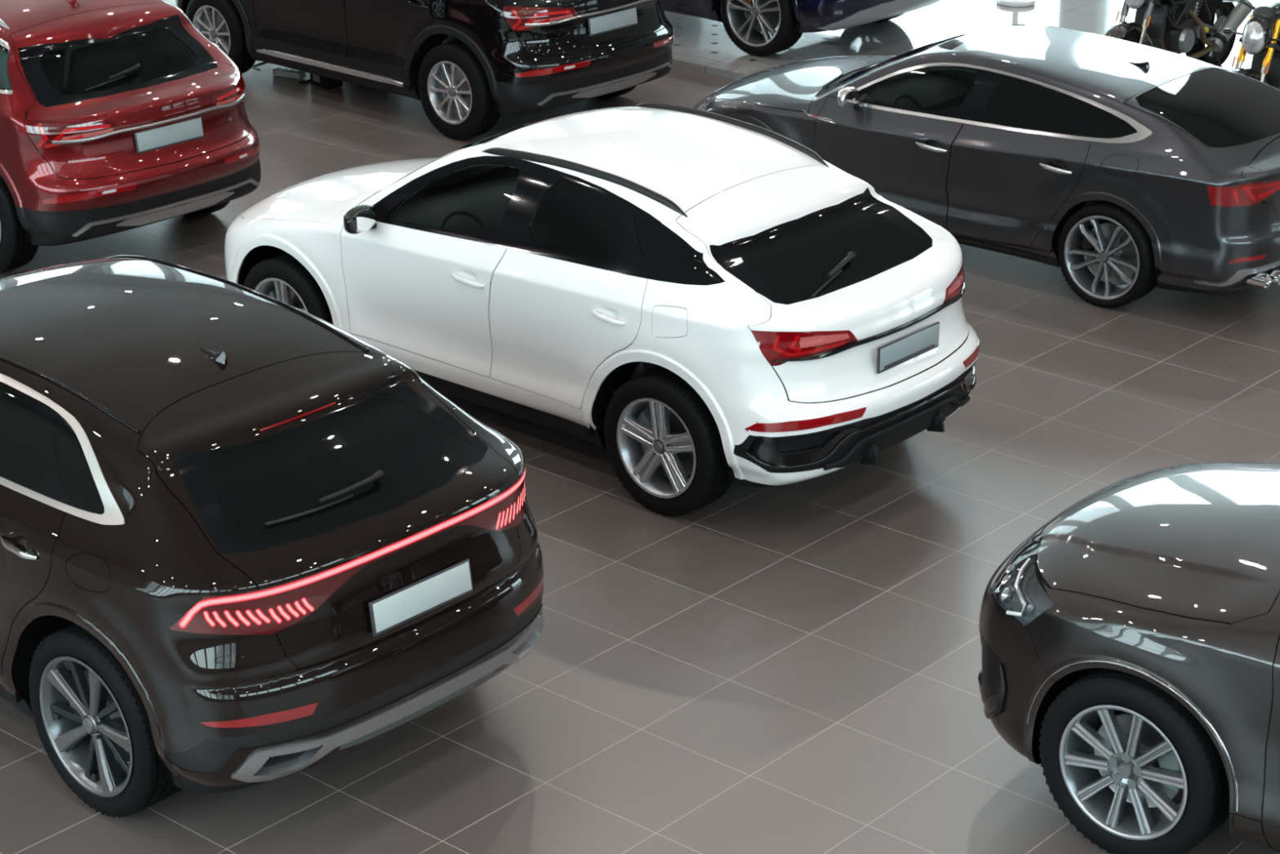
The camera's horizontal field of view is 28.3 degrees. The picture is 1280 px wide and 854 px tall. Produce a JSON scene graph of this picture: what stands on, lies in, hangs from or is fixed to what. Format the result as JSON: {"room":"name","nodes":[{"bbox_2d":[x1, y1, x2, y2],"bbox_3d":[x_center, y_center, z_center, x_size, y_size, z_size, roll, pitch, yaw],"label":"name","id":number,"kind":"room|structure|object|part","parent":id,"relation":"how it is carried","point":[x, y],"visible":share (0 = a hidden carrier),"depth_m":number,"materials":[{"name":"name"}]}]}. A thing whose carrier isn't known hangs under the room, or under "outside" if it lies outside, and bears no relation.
{"room":"car showroom","nodes":[
{"label":"car showroom","id":0,"kind":"room"},
{"bbox_2d":[13,534,28,552],"bbox_3d":[-2.446,0.463,10.027,0.104,0.068,0.012,18,29,38],"label":"door handle","id":1,"kind":"object","parent":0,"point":[20,542],"depth_m":10.03,"materials":[{"name":"black metal"}]},
{"bbox_2d":[462,271,476,282],"bbox_3d":[-0.901,-0.789,13.425,0.104,0.068,0.012,18,28,38],"label":"door handle","id":2,"kind":"object","parent":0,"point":[467,277],"depth_m":13.42,"materials":[{"name":"white metal"}]},
{"bbox_2d":[602,308,617,319],"bbox_3d":[-0.150,-0.565,12.795,0.104,0.068,0.014,18,28,38],"label":"door handle","id":3,"kind":"object","parent":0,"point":[607,313],"depth_m":12.79,"materials":[{"name":"white metal"}]},
{"bbox_2d":[0,0,1279,853],"bbox_3d":[-2.543,-0.300,14.976,46.600,0.120,33.100,18,28,37],"label":"floor","id":4,"kind":"structure","parent":0,"point":[795,668],"depth_m":11.69,"materials":[{"name":"tile"}]},
{"bbox_2d":[0,0,261,272],"bbox_3d":[-4.715,-2.367,17.695,2.225,1.662,4.677,-20,29,-40],"label":"car","id":5,"kind":"object","parent":4,"relation":"on","point":[117,116],"visible":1,"depth_m":16.29,"materials":[{"name":"red metal"}]},
{"bbox_3d":[-4.606,-2.764,16.634,1.520,0.108,0.040,18,28,37],"label":"roof rail","id":6,"kind":"part","parent":5,"relation":"part of","materials":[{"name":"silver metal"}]},
{"bbox_3d":[-4.814,-2.529,16.707,2.437,0.449,0.219,19,29,38],"label":"window pillar trim","id":7,"kind":"part","parent":5,"relation":"part of","materials":[{"name":"black"}]},
{"bbox_3d":[-4.829,-2.537,16.724,2.523,0.488,0.250,19,29,38],"label":"window trim","id":8,"kind":"part","parent":5,"relation":"part of","materials":[{"name":"silver metal"}]},
{"bbox_3d":[-4.093,-2.129,16.766,0.279,0.608,0.570,19,29,38],"label":"seat backrest","id":9,"kind":"part","parent":5,"relation":"part of","materials":[{"name":"grey leather"}]},
{"bbox_3d":[-4.258,-2.539,17.775,0.279,0.608,0.494,19,29,38],"label":"seat backrest","id":10,"kind":"part","parent":5,"relation":"part of","materials":[{"name":"grey leather"}]},
{"bbox_3d":[-4.338,-2.692,18.549,1.212,0.734,0.084,19,29,38],"label":"door","id":11,"kind":"part","parent":5,"relation":"part of","materials":[{"name":"black glass"}]},
{"bbox_2d":[26,120,120,150],"bbox_3d":[-3.551,-1.848,15.936,0.584,0.188,0.099,-7,23,-16],"label":"tail light","id":12,"kind":"object","parent":5,"relation":"attached to","point":[41,135],"depth_m":15.90,"materials":[{"name":"red plastic"}]},
{"bbox_3d":[-3.423,-2.197,16.226,0.019,0.046,0.310,18,28,37],"label":"wiper blade","id":13,"kind":"part","parent":5,"relation":"part of","materials":[{"name":"black rubber"}]},
{"bbox_3d":[-3.639,-2.320,17.235,0.279,0.608,0.570,19,29,38],"label":"seat backrest","id":14,"kind":"part","parent":5,"relation":"part of","materials":[{"name":"grey leather"}]},
{"bbox_3d":[-3.095,-1.983,16.351,0.214,0.045,1.560,19,29,38],"label":"tailgate trim","id":15,"kind":"part","parent":5,"relation":"part of","materials":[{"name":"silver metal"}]},
{"bbox_3d":[-3.024,-1.881,16.324,0.018,0.117,0.520,19,29,38],"label":"number plate","id":16,"kind":"part","parent":5,"relation":"part of","materials":[{"name":"grey"}]},
{"bbox_3d":[-3.011,-1.410,16.503,0.055,0.077,0.973,19,29,38],"label":"skid plate","id":17,"kind":"part","parent":5,"relation":"part of","materials":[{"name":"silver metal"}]},
{"bbox_3d":[-3.831,-2.956,17.753,2.523,0.488,0.250,19,29,38],"label":"window trim","id":18,"kind":"part","parent":5,"relation":"part of","materials":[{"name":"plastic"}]},
{"bbox_2d":[210,70,244,106],"bbox_3d":[-2.711,-2.201,16.803,0.099,0.188,0.584,4,22,10],"label":"tail light","id":19,"kind":"object","parent":5,"relation":"attached to","point":[229,84],"depth_m":16.75,"materials":[{"name":"red plastic"}]},
{"bbox_2d":[239,153,247,158],"bbox_3d":[-2.626,-1.793,16.766,0.014,0.036,0.098,10,24,23],"label":"lamp","id":20,"kind":"object","parent":5,"relation":"attached to","point":[241,155],"depth_m":16.76,"materials":[{"name":"grey"}]},
{"bbox_2d":[252,62,266,70],"bbox_3d":[-2.520,-3.155,21.824,1.630,0.010,0.374,-4,23,-10],"label":"cable","id":21,"kind":"object","parent":4,"relation":"on","point":[263,62],"visible":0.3,"depth_m":21.66,"materials":[{"name":"black plastic"}]},
{"bbox_2d":[0,255,544,817],"bbox_3d":[-2.664,0.135,11.492,4.858,1.698,2.254,18,29,38],"label":"car","id":22,"kind":"object","parent":4,"relation":"on","point":[245,542],"visible":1,"depth_m":10.02,"materials":[{"name":"brown metal"}]},
{"bbox_3d":[-2.663,0.670,11.709,2.088,0.143,1.915,18,29,38],"label":"sill","id":23,"kind":"part","parent":22,"relation":"part of","materials":[{"name":"black plastic"}]},
{"bbox_3d":[-2.463,0.481,10.013,0.244,0.037,0.037,19,29,39],"label":"door handle","id":24,"kind":"part","parent":22,"relation":"part of","materials":[{"name":"silver metal"}]},
{"bbox_3d":[-2.693,0.586,10.379,1.169,0.816,0.130,19,29,39],"label":"door","id":25,"kind":"part","parent":22,"relation":"part of","materials":[{"name":"black metal"}]},
{"bbox_3d":[-2.848,-0.067,10.484,2.210,0.356,0.175,18,29,38],"label":"window pillar trim","id":26,"kind":"part","parent":22,"relation":"part of","materials":[{"name":"black"}]},
{"bbox_3d":[-2.842,-0.064,10.480,2.445,0.408,0.216,18,29,38],"label":"window trim","id":27,"kind":"part","parent":22,"relation":"part of","materials":[{"name":"grey metal"}]},
{"bbox_3d":[-2.691,-0.237,10.479,1.955,0.171,0.023,18,28,37],"label":"roof moulding","id":28,"kind":"part","parent":22,"relation":"part of","materials":[{"name":"black metal"}]},
{"bbox_3d":[-1.877,-0.583,11.331,1.955,0.171,0.031,18,29,38],"label":"roof moulding","id":29,"kind":"part","parent":22,"relation":"part of","materials":[{"name":"black metal"}]},
{"bbox_2d":[168,555,364,635],"bbox_3d":[-1.394,0.661,9.593,0.770,0.213,0.124,-9,24,-20],"label":"tail light","id":30,"kind":"object","parent":22,"relation":"attached to","point":[334,597],"depth_m":9.54,"materials":[{"name":"red plastic"}]},
{"bbox_3d":[-1.270,0.321,9.791,0.393,0.027,0.029,-17,27,-35],"label":"wiper blade","id":31,"kind":"part","parent":22,"relation":"part of","materials":[{"name":"black rubber"}]},
{"bbox_2d":[164,594,542,772],"bbox_3d":[-1.020,0.997,10.271,0.447,0.183,1.947,18,29,38],"label":"bumper cover","id":32,"kind":"object","parent":22,"relation":"attached to","point":[296,742],"depth_m":9.88,"materials":[{"name":"black plastic"}]},
{"bbox_3d":[-0.930,1.087,10.222,0.220,0.168,1.730,18,29,38],"label":"skid plate","id":33,"kind":"part","parent":22,"relation":"part of","materials":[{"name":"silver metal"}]},
{"bbox_2d":[338,669,495,750],"bbox_3d":[-0.881,1.131,10.194,0.052,0.060,0.864,18,29,38],"label":"diffuser","id":34,"kind":"object","parent":22,"relation":"attached to","point":[359,737],"depth_m":10.13,"materials":[{"name":"grey"}]},
{"bbox_3d":[-0.853,0.667,9.978,0.020,0.117,0.520,18,29,38],"label":"number plate","id":35,"kind":"part","parent":22,"relation":"part of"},
{"bbox_2d":[460,462,526,530],"bbox_3d":[-0.567,0.309,10.459,0.124,0.213,0.770,6,23,14],"label":"tail light","id":36,"kind":"object","parent":22,"relation":"attached to","point":[507,512],"depth_m":10.34,"materials":[{"name":"red plastic"}]},
{"bbox_2d":[272,67,306,79],"bbox_3d":[-2.947,-2.969,21.298,0.300,0.058,0.090,14,26,30],"label":"power strip","id":37,"kind":"object","parent":4,"relation":"on","point":[286,73],"visible":0.99,"depth_m":21.25,"materials":[{"name":"grey plastic"}]},
{"bbox_2d":[298,79,310,83],"bbox_3d":[-2.729,-2.911,21.222,0.051,0.012,0.326,13,26,29],"label":"cable","id":38,"kind":"object","parent":4,"relation":"on","point":[306,81],"visible":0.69,"depth_m":21.13,"materials":[{"name":"black plastic"}]},
{"bbox_2d":[310,73,342,88],"bbox_3d":[-2.603,-2.892,21.033,0.165,0.120,0.260,-18,28,-37],"label":"charger","id":39,"kind":"object","parent":4,"relation":"on","point":[326,82],"visible":0.59,"depth_m":20.96,"materials":[{"name":"black plastic"}]},
{"bbox_2d":[174,0,674,139],"bbox_3d":[-1.891,-3.572,20.658,2.226,1.662,4.677,-20,29,-40],"label":"car","id":40,"kind":"object","parent":4,"relation":"on","point":[468,64],"visible":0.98,"depth_m":19.44,"materials":[{"name":"black metal"}]},
{"bbox_3d":[-2.694,-3.401,20.294,1.212,0.734,0.084,19,29,38],"label":"door","id":41,"kind":"part","parent":40,"relation":"part of","materials":[{"name":"black paint"}]},
{"bbox_3d":[-2.493,-2.882,20.283,1.720,0.064,0.034,18,28,38],"label":"sill trim","id":42,"kind":"part","parent":40,"relation":"part of","materials":[{"name":"silver metal"}]},
{"bbox_3d":[-2.511,-3.151,20.384,4.111,0.699,0.359,19,29,38],"label":"wheel arch trim","id":43,"kind":"part","parent":40,"relation":"part of","materials":[{"name":"black plastic"}]},
{"bbox_3d":[-1.901,-3.152,19.627,1.110,0.773,0.085,19,29,39],"label":"door","id":44,"kind":"part","parent":40,"relation":"part of","materials":[{"name":"black paint"}]},
{"bbox_3d":[-1.700,-3.216,19.320,0.230,0.037,0.037,20,29,40],"label":"door handle","id":45,"kind":"part","parent":40,"relation":"part of","materials":[{"name":"black paint"}]},
{"bbox_2d":[441,38,450,44],"bbox_3d":[-1.507,-3.136,20.040,0.523,0.193,0.600,19,29,38],"label":"shock absorber","id":46,"kind":"object","parent":40,"relation":"on","point":[443,40],"depth_m":19.69,"materials":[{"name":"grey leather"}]},
{"bbox_3d":[-1.269,-3.333,19.729,0.279,0.608,0.570,19,29,38],"label":"seat backrest","id":47,"kind":"part","parent":40,"relation":"part of","materials":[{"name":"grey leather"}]},
{"bbox_2d":[503,5,578,31],"bbox_3d":[-0.727,-3.053,18.898,0.584,0.188,0.099,-7,23,-16],"label":"tail light","id":48,"kind":"object","parent":40,"relation":"attached to","point":[516,18],"depth_m":18.86,"materials":[{"name":"red plastic"}]},
{"bbox_2d":[564,65,574,69],"bbox_3d":[-0.531,-2.691,18.976,0.098,0.036,0.014,-13,25,-29],"label":"lamp","id":49,"kind":"object","parent":40,"relation":"attached to","point":[566,67],"depth_m":18.97,"materials":[{"name":"grey"}]},
{"bbox_3d":[-0.271,-3.187,19.314,0.214,0.045,1.560,19,29,38],"label":"tailgate trim","id":50,"kind":"part","parent":40,"relation":"part of","materials":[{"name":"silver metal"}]},
{"bbox_3d":[-0.200,-3.086,19.286,0.018,0.117,0.520,19,29,38],"label":"number plate","id":51,"kind":"part","parent":40,"relation":"part of","materials":[{"name":"grey"}]},
{"bbox_3d":[-0.188,-2.615,19.466,0.055,0.077,0.973,19,29,38],"label":"skid plate","id":52,"kind":"part","parent":40,"relation":"part of","materials":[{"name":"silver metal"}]},
{"bbox_2d":[224,102,979,516],"bbox_3d":[-0.376,-0.910,14.114,2.225,1.660,4.677,-20,30,-41],"label":"car","id":53,"kind":"object","parent":4,"relation":"on","point":[677,292],"visible":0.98,"depth_m":13.04,"materials":[{"name":"white metal"}]},
{"bbox_2d":[238,157,438,223],"bbox_3d":[-1.579,-1.449,15.100,1.226,0.288,1.724,18,28,38],"label":"hood","id":54,"kind":"object","parent":53,"relation":"attached to","point":[326,198],"depth_m":14.70,"materials":[{"name":"white metal"}]},
{"bbox_2d":[343,204,375,234],"bbox_3d":[-1.530,-1.127,13.740,0.109,0.144,0.214,18,28,38],"label":"mirror","id":55,"kind":"object","parent":53,"relation":"attached to","point":[361,218],"depth_m":13.70,"materials":[{"name":"black mirror"}]},
{"bbox_2d":[354,208,376,232],"bbox_3d":[-1.493,-1.115,13.711,0.011,0.125,0.184,18,28,38],"label":"mirror glass","id":56,"kind":"object","parent":53,"relation":"attached to","point":[365,220],"depth_m":13.71,"materials":[{"name":"white"}]},
{"bbox_3d":[-1.173,-0.736,13.742,1.212,0.737,0.089,18,28,38],"label":"door","id":57,"kind":"part","parent":53,"relation":"part of","materials":[{"name":"white metal"}]},
{"bbox_3d":[-0.918,-0.771,13.412,0.240,0.037,0.038,18,28,38],"label":"door handle","id":58,"kind":"part","parent":53,"relation":"part of","materials":[{"name":"white metal"}]},
{"bbox_3d":[-0.369,-0.415,14.377,1.980,0.143,1.855,18,28,38],"label":"sill","id":59,"kind":"part","parent":53,"relation":"part of","materials":[{"name":"black plastic"}]},
{"bbox_3d":[-0.497,-1.083,13.152,2.477,0.478,0.243,18,28,38],"label":"window trim","id":60,"kind":"part","parent":53,"relation":"part of","materials":[{"name":"black plastic"}]},
{"bbox_3d":[-0.379,-0.494,13.082,1.099,0.786,0.093,18,28,38],"label":"door","id":61,"kind":"part","parent":53,"relation":"part of","materials":[{"name":"white metal"}]},
{"bbox_3d":[-0.304,-1.283,13.095,1.411,0.160,0.038,17,28,36],"label":"roof rail","id":62,"kind":"part","parent":53,"relation":"part of","materials":[{"name":"black"}]},
{"bbox_3d":[-0.168,-0.547,12.781,0.230,0.037,0.037,19,29,39],"label":"door handle","id":63,"kind":"part","parent":53,"relation":"part of","materials":[{"name":"white metal"}]},
{"bbox_2d":[631,361,650,379],"bbox_3d":[0.017,-0.440,13.514,0.523,0.193,0.600,18,28,38],"label":"shock absorber","id":64,"kind":"object","parent":53,"relation":"on","point":[639,368],"depth_m":13.17,"materials":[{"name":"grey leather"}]},
{"bbox_3d":[0.257,-0.639,13.206,0.279,0.608,0.570,18,28,38],"label":"seat backrest","id":65,"kind":"part","parent":53,"relation":"part of","materials":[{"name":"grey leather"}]},
{"bbox_3d":[0.492,-1.625,13.938,1.411,0.160,0.038,19,29,39],"label":"roof rail","id":66,"kind":"part","parent":53,"relation":"part of","materials":[{"name":"black"}]},
{"bbox_2d":[750,329,857,365],"bbox_3d":[0.801,-0.421,12.383,0.283,0.184,0.503,18,28,37],"label":"tail light","id":67,"kind":"object","parent":53,"relation":"attached to","point":[767,347],"depth_m":12.32,"materials":[{"name":"red plastic"}]},
{"bbox_3d":[0.931,-0.715,12.631,0.015,0.048,0.339,11,25,26],"label":"wiper blade","id":68,"kind":"part","parent":53,"relation":"part of","materials":[{"name":"black"}]},
{"bbox_2d":[738,374,976,470],"bbox_3d":[1.252,-0.044,12.997,0.428,0.272,1.856,18,28,37],"label":"diffuser","id":69,"kind":"object","parent":53,"relation":"attached to","point":[838,447],"depth_m":12.58,"materials":[{"name":"black plastic"}]},
{"bbox_3d":[1.253,-0.530,12.797,0.232,0.043,1.600,18,28,38],"label":"tailgate blade","id":70,"kind":"part","parent":53,"relation":"part of","materials":[{"name":"black"}]},
{"bbox_3d":[0.489,-1.507,14.195,2.477,0.478,0.243,18,28,38],"label":"window trim","id":71,"kind":"part","parent":53,"relation":"part of","materials":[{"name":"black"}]},
{"bbox_3d":[1.356,-0.402,12.752,0.004,0.115,0.500,18,28,38],"label":"number plate","id":72,"kind":"part","parent":53,"relation":"part of","materials":[{"name":"grey metal"}]},
{"bbox_2d":[942,261,964,303],"bbox_3d":[1.614,-0.770,13.243,0.278,0.184,0.506,18,28,37],"label":"tail light","id":73,"kind":"object","parent":53,"relation":"attached to","point":[953,276],"depth_m":13.11,"materials":[{"name":"red plastic"}]},
{"bbox_2d":[663,0,1279,79],"bbox_3d":[8.853,-2.460,20.049,30.000,0.060,8.640,18,28,37],"label":"platform","id":74,"kind":"object","parent":4,"relation":"on","point":[942,20],"depth_m":22.55,"materials":[{"name":"tile"}]},
{"bbox_2d":[662,0,941,56],"bbox_3d":[0.490,-4.594,22.965,4.858,1.698,2.254,18,28,37],"label":"car","id":75,"kind":"object","parent":74,"relation":"on","point":[743,20],"visible":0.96,"depth_m":21.55,"materials":[{"name":"blue metal"}]},
{"bbox_3d":[0.494,-4.069,23.174,2.080,0.167,1.934,18,28,37],"label":"sill","id":76,"kind":"part","parent":75,"relation":"part of","materials":[{"name":"metal"}]},
{"bbox_3d":[2.192,-3.624,21.766,0.336,0.201,1.803,18,28,37],"label":"skid plate","id":77,"kind":"part","parent":75,"relation":"part of","materials":[{"name":"silver metal"}]},
{"bbox_2d":[996,0,1035,7],"bbox_3d":[3.502,-4.494,23.401,0.364,1.184,0.420,18,28,37],"label":"display stand","id":78,"kind":"object","parent":74,"relation":"on","point":[1011,3],"visible":1,"depth_m":23.48,"materials":[{"name":"white paint"}]},
{"bbox_2d":[1103,0,1252,67],"bbox_3d":[4.304,-3.399,20.560,0.827,1.296,2.060,18,28,37],"label":"motorcycle","id":79,"kind":"object","parent":74,"relation":"on","point":[1175,26],"visible":0.69,"depth_m":20.55,"materials":[{"name":"black metal"}]},
{"bbox_3d":[3.903,-3.445,20.216,0.056,0.342,0.191,18,28,37],"label":"fork leg","id":80,"kind":"part","parent":79,"relation":"part of","materials":[{"name":"grey metal"}]},
{"bbox_2d":[1124,0,1149,8],"bbox_3d":[3.955,-3.458,20.102,0.230,0.294,0.237,18,28,37],"label":"light","id":81,"kind":"object","parent":79,"relation":"attached to","point":[1133,4],"depth_m":20.06,"materials":[{"name":"silver"}]},
{"bbox_3d":[4.062,-3.393,20.089,0.056,0.342,0.191,18,28,37],"label":"fork leg","id":82,"kind":"part","parent":79,"relation":"part of","materials":[{"name":"grey metal"}]},
{"bbox_3d":[4.374,-3.486,20.612,0.348,0.443,1.015,18,28,37],"label":"frame","id":83,"kind":"part","parent":79,"relation":"part of","materials":[{"name":"black metal"}]},
{"bbox_3d":[4.649,-3.307,21.028,0.286,0.181,0.381,18,28,37],"label":"swing arm","id":84,"kind":"part","parent":79,"relation":"part of","materials":[{"name":"metal"}]},
{"bbox_2d":[1222,0,1279,89],"bbox_3d":[4.910,-2.830,19.160,0.827,1.296,2.060,19,29,38],"label":"motorcycle","id":85,"kind":"object","parent":74,"relation":"on","point":[1260,35],"visible":0.45,"depth_m":18.68,"materials":[{"name":"yellow metal"}]},
{"bbox_3d":[4.427,-3.179,18.963,0.176,0.044,0.053,19,29,38],"label":"brake lever","id":86,"kind":"part","parent":85,"relation":"part of","materials":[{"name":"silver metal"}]},
{"bbox_3d":[4.504,-2.879,18.823,0.056,0.342,0.191,19,29,38],"label":"fork leg","id":87,"kind":"part","parent":85,"relation":"part of","materials":[{"name":"gold metal"}]},
{"bbox_2d":[1241,15,1273,54],"bbox_3d":[4.554,-2.892,18.708,0.230,0.294,0.237,18,28,37],"label":"light","id":88,"kind":"object","parent":85,"relation":"attached to","point":[1257,35],"depth_m":18.63,"materials":[{"name":"silver metal"}]},
{"bbox_3d":[4.660,-2.826,18.693,0.056,0.342,0.191,19,29,38],"label":"fork leg","id":89,"kind":"part","parent":85,"relation":"part of","materials":[{"name":"gold metal"}]},
{"bbox_3d":[4.889,-3.051,19.047,0.330,0.310,0.560,19,29,38],"label":"fuel tank","id":90,"kind":"part","parent":85,"relation":"part of","materials":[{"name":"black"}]},
{"bbox_2d":[693,24,1279,308],"bbox_3d":[2.452,-1.965,17.087,4.716,1.375,2.019,18,28,37],"label":"car","id":91,"kind":"object","parent":4,"relation":"on","point":[1104,161],"visible":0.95,"depth_m":16.05,"materials":[{"name":"grey metal"}]},
{"bbox_2d":[693,93,717,111],"bbox_3d":[0.456,-2.280,17.863,0.177,0.148,0.418,-1,22,-2],"label":"light","id":92,"kind":"object","parent":91,"relation":"attached to","point":[705,104],"depth_m":17.78,"materials":[{"name":"glass"}]},
{"bbox_2d":[709,55,896,112],"bbox_3d":[1.223,-2.488,18.003,1.226,0.268,1.754,18,28,37],"label":"hood","id":93,"kind":"object","parent":91,"relation":"attached to","point":[798,86],"depth_m":17.57,"materials":[{"name":"grey metal"}]},
{"bbox_2d":[837,86,857,108],"bbox_3d":[1.358,-2.170,16.713,0.097,0.128,0.191,18,28,37],"label":"mirror","id":94,"kind":"object","parent":91,"relation":"attached to","point":[847,98],"depth_m":16.67,"materials":[{"name":"grey plastic"}]},
{"bbox_2d":[846,89,858,106],"bbox_3d":[1.392,-2.160,16.687,0.010,0.112,0.164,18,28,37],"label":"mirror glass","id":95,"kind":"object","parent":91,"relation":"attached to","point":[852,95],"depth_m":16.69,"materials":[{"name":"black"}]},
{"bbox_3d":[1.624,-1.741,16.749,1.128,0.730,0.116,18,28,37],"label":"door","id":96,"kind":"part","parent":91,"relation":"part of","materials":[{"name":"grey metal"}]},
{"bbox_3d":[1.877,-1.806,16.397,0.240,0.037,0.038,18,28,37],"label":"door handle","id":97,"kind":"part","parent":91,"relation":"part of","materials":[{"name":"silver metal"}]},
{"bbox_3d":[2.267,-2.081,16.223,2.137,0.323,0.204,18,28,37],"label":"window pillar trim","id":98,"kind":"part","parent":91,"relation":"part of","materials":[{"name":"black"}]},
{"bbox_3d":[2.277,-2.075,16.213,2.283,0.364,0.240,18,28,37],"label":"window trim","id":99,"kind":"part","parent":91,"relation":"part of","materials":[{"name":"silver metal"}]},
{"bbox_3d":[2.411,-1.515,17.307,2.048,0.075,1.771,18,28,37],"label":"sill","id":100,"kind":"part","parent":91,"relation":"part of","materials":[{"name":"black plastic"}]},
{"bbox_3d":[2.392,-1.516,16.122,1.025,0.784,0.099,18,28,38],"label":"door","id":101,"kind":"part","parent":91,"relation":"part of","materials":[{"name":"grey metal"}]},
{"bbox_3d":[2.584,-1.609,15.818,0.239,0.037,0.037,19,29,39],"label":"door handle","id":102,"kind":"part","parent":91,"relation":"part of","materials":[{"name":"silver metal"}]},
{"bbox_3d":[3.063,-1.659,16.167,0.279,0.608,0.570,18,28,37],"label":"seat backrest","id":103,"kind":"part","parent":91,"relation":"part of","materials":[{"name":"grey leather"}]},
{"bbox_2d":[1194,259,1279,286],"bbox_3d":[4.078,-1.116,15.934,0.433,0.184,1.657,18,28,37],"label":"diffuser","id":104,"kind":"object","parent":91,"relation":"attached to","point":[1207,273],"depth_m":15.38,"materials":[{"name":"grey plastic"}]},
{"bbox_2d":[1207,180,1279,206],"bbox_3d":[3.771,-1.437,15.299,0.757,0.151,0.144,-10,24,-22],"label":"tail light","id":105,"kind":"object","parent":91,"relation":"attached to","point":[1220,193],"depth_m":15.20,"materials":[{"name":"red plastic"}]},
{"bbox_2d":[977,461,1279,853],"bbox_3d":[3.679,0.980,9.359,4.927,1.739,2.222,17,28,36],"label":"car","id":106,"kind":"object","parent":4,"relation":"on","point":[1131,647],"visible":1,"depth_m":9.79,"materials":[{"name":"grey metal"}]},
{"bbox_3d":[1.450,1.032,10.364,0.082,0.320,0.397,2,22,5],"label":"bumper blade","id":107,"kind":"part","parent":106,"relation":"part of","materials":[{"name":"black plastic"}]},
{"bbox_2d":[991,537,1039,626],"bbox_3d":[1.605,0.619,10.161,0.423,0.166,0.519,17,28,36],"label":"light","id":108,"kind":"object","parent":106,"relation":"attached to","point":[1016,602],"depth_m":10.08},
{"bbox_2d":[995,536,1047,595],"bbox_3d":[1.810,0.613,10.897,0.054,0.454,1.094,17,28,36],"label":"headlight assembly","id":109,"kind":"object","parent":106,"relation":"attached to","point":[1032,550],"depth_m":10.65,"materials":[{"name":"black"}]},
{"bbox_2d":[1037,461,1279,623],"bbox_3d":[2.348,0.340,10.300,1.250,0.277,1.762,17,28,36],"label":"hood","id":110,"kind":"object","parent":106,"relation":"attached to","point":[1191,543],"depth_m":9.95,"materials":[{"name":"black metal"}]},
{"bbox_3d":[3.637,1.500,9.608,2.137,0.186,1.955,17,28,36],"label":"sill","id":111,"kind":"part","parent":106,"relation":"part of","materials":[{"name":"grey metal"}]},
{"bbox_3d":[2.776,1.280,9.036,1.184,0.950,0.139,17,28,36],"label":"door","id":112,"kind":"part","parent":106,"relation":"part of","materials":[{"name":"black metal"}]},
{"bbox_2d":[925,139,938,147],"bbox_3d":[1.893,-1.825,16.410,0.104,0.068,0.014,18,28,37],"label":"door handle","id":113,"kind":"object","parent":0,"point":[929,143],"depth_m":16.40,"materials":[{"name":"silver metal"}]},
{"bbox_2d":[1049,160,1063,169],"bbox_3d":[2.602,-1.627,15.832,0.104,0.068,0.017,18,28,37],"label":"door handle","id":114,"kind":"object","parent":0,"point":[1054,165],"depth_m":15.82,"materials":[{"name":"silver metal"}]}
]}

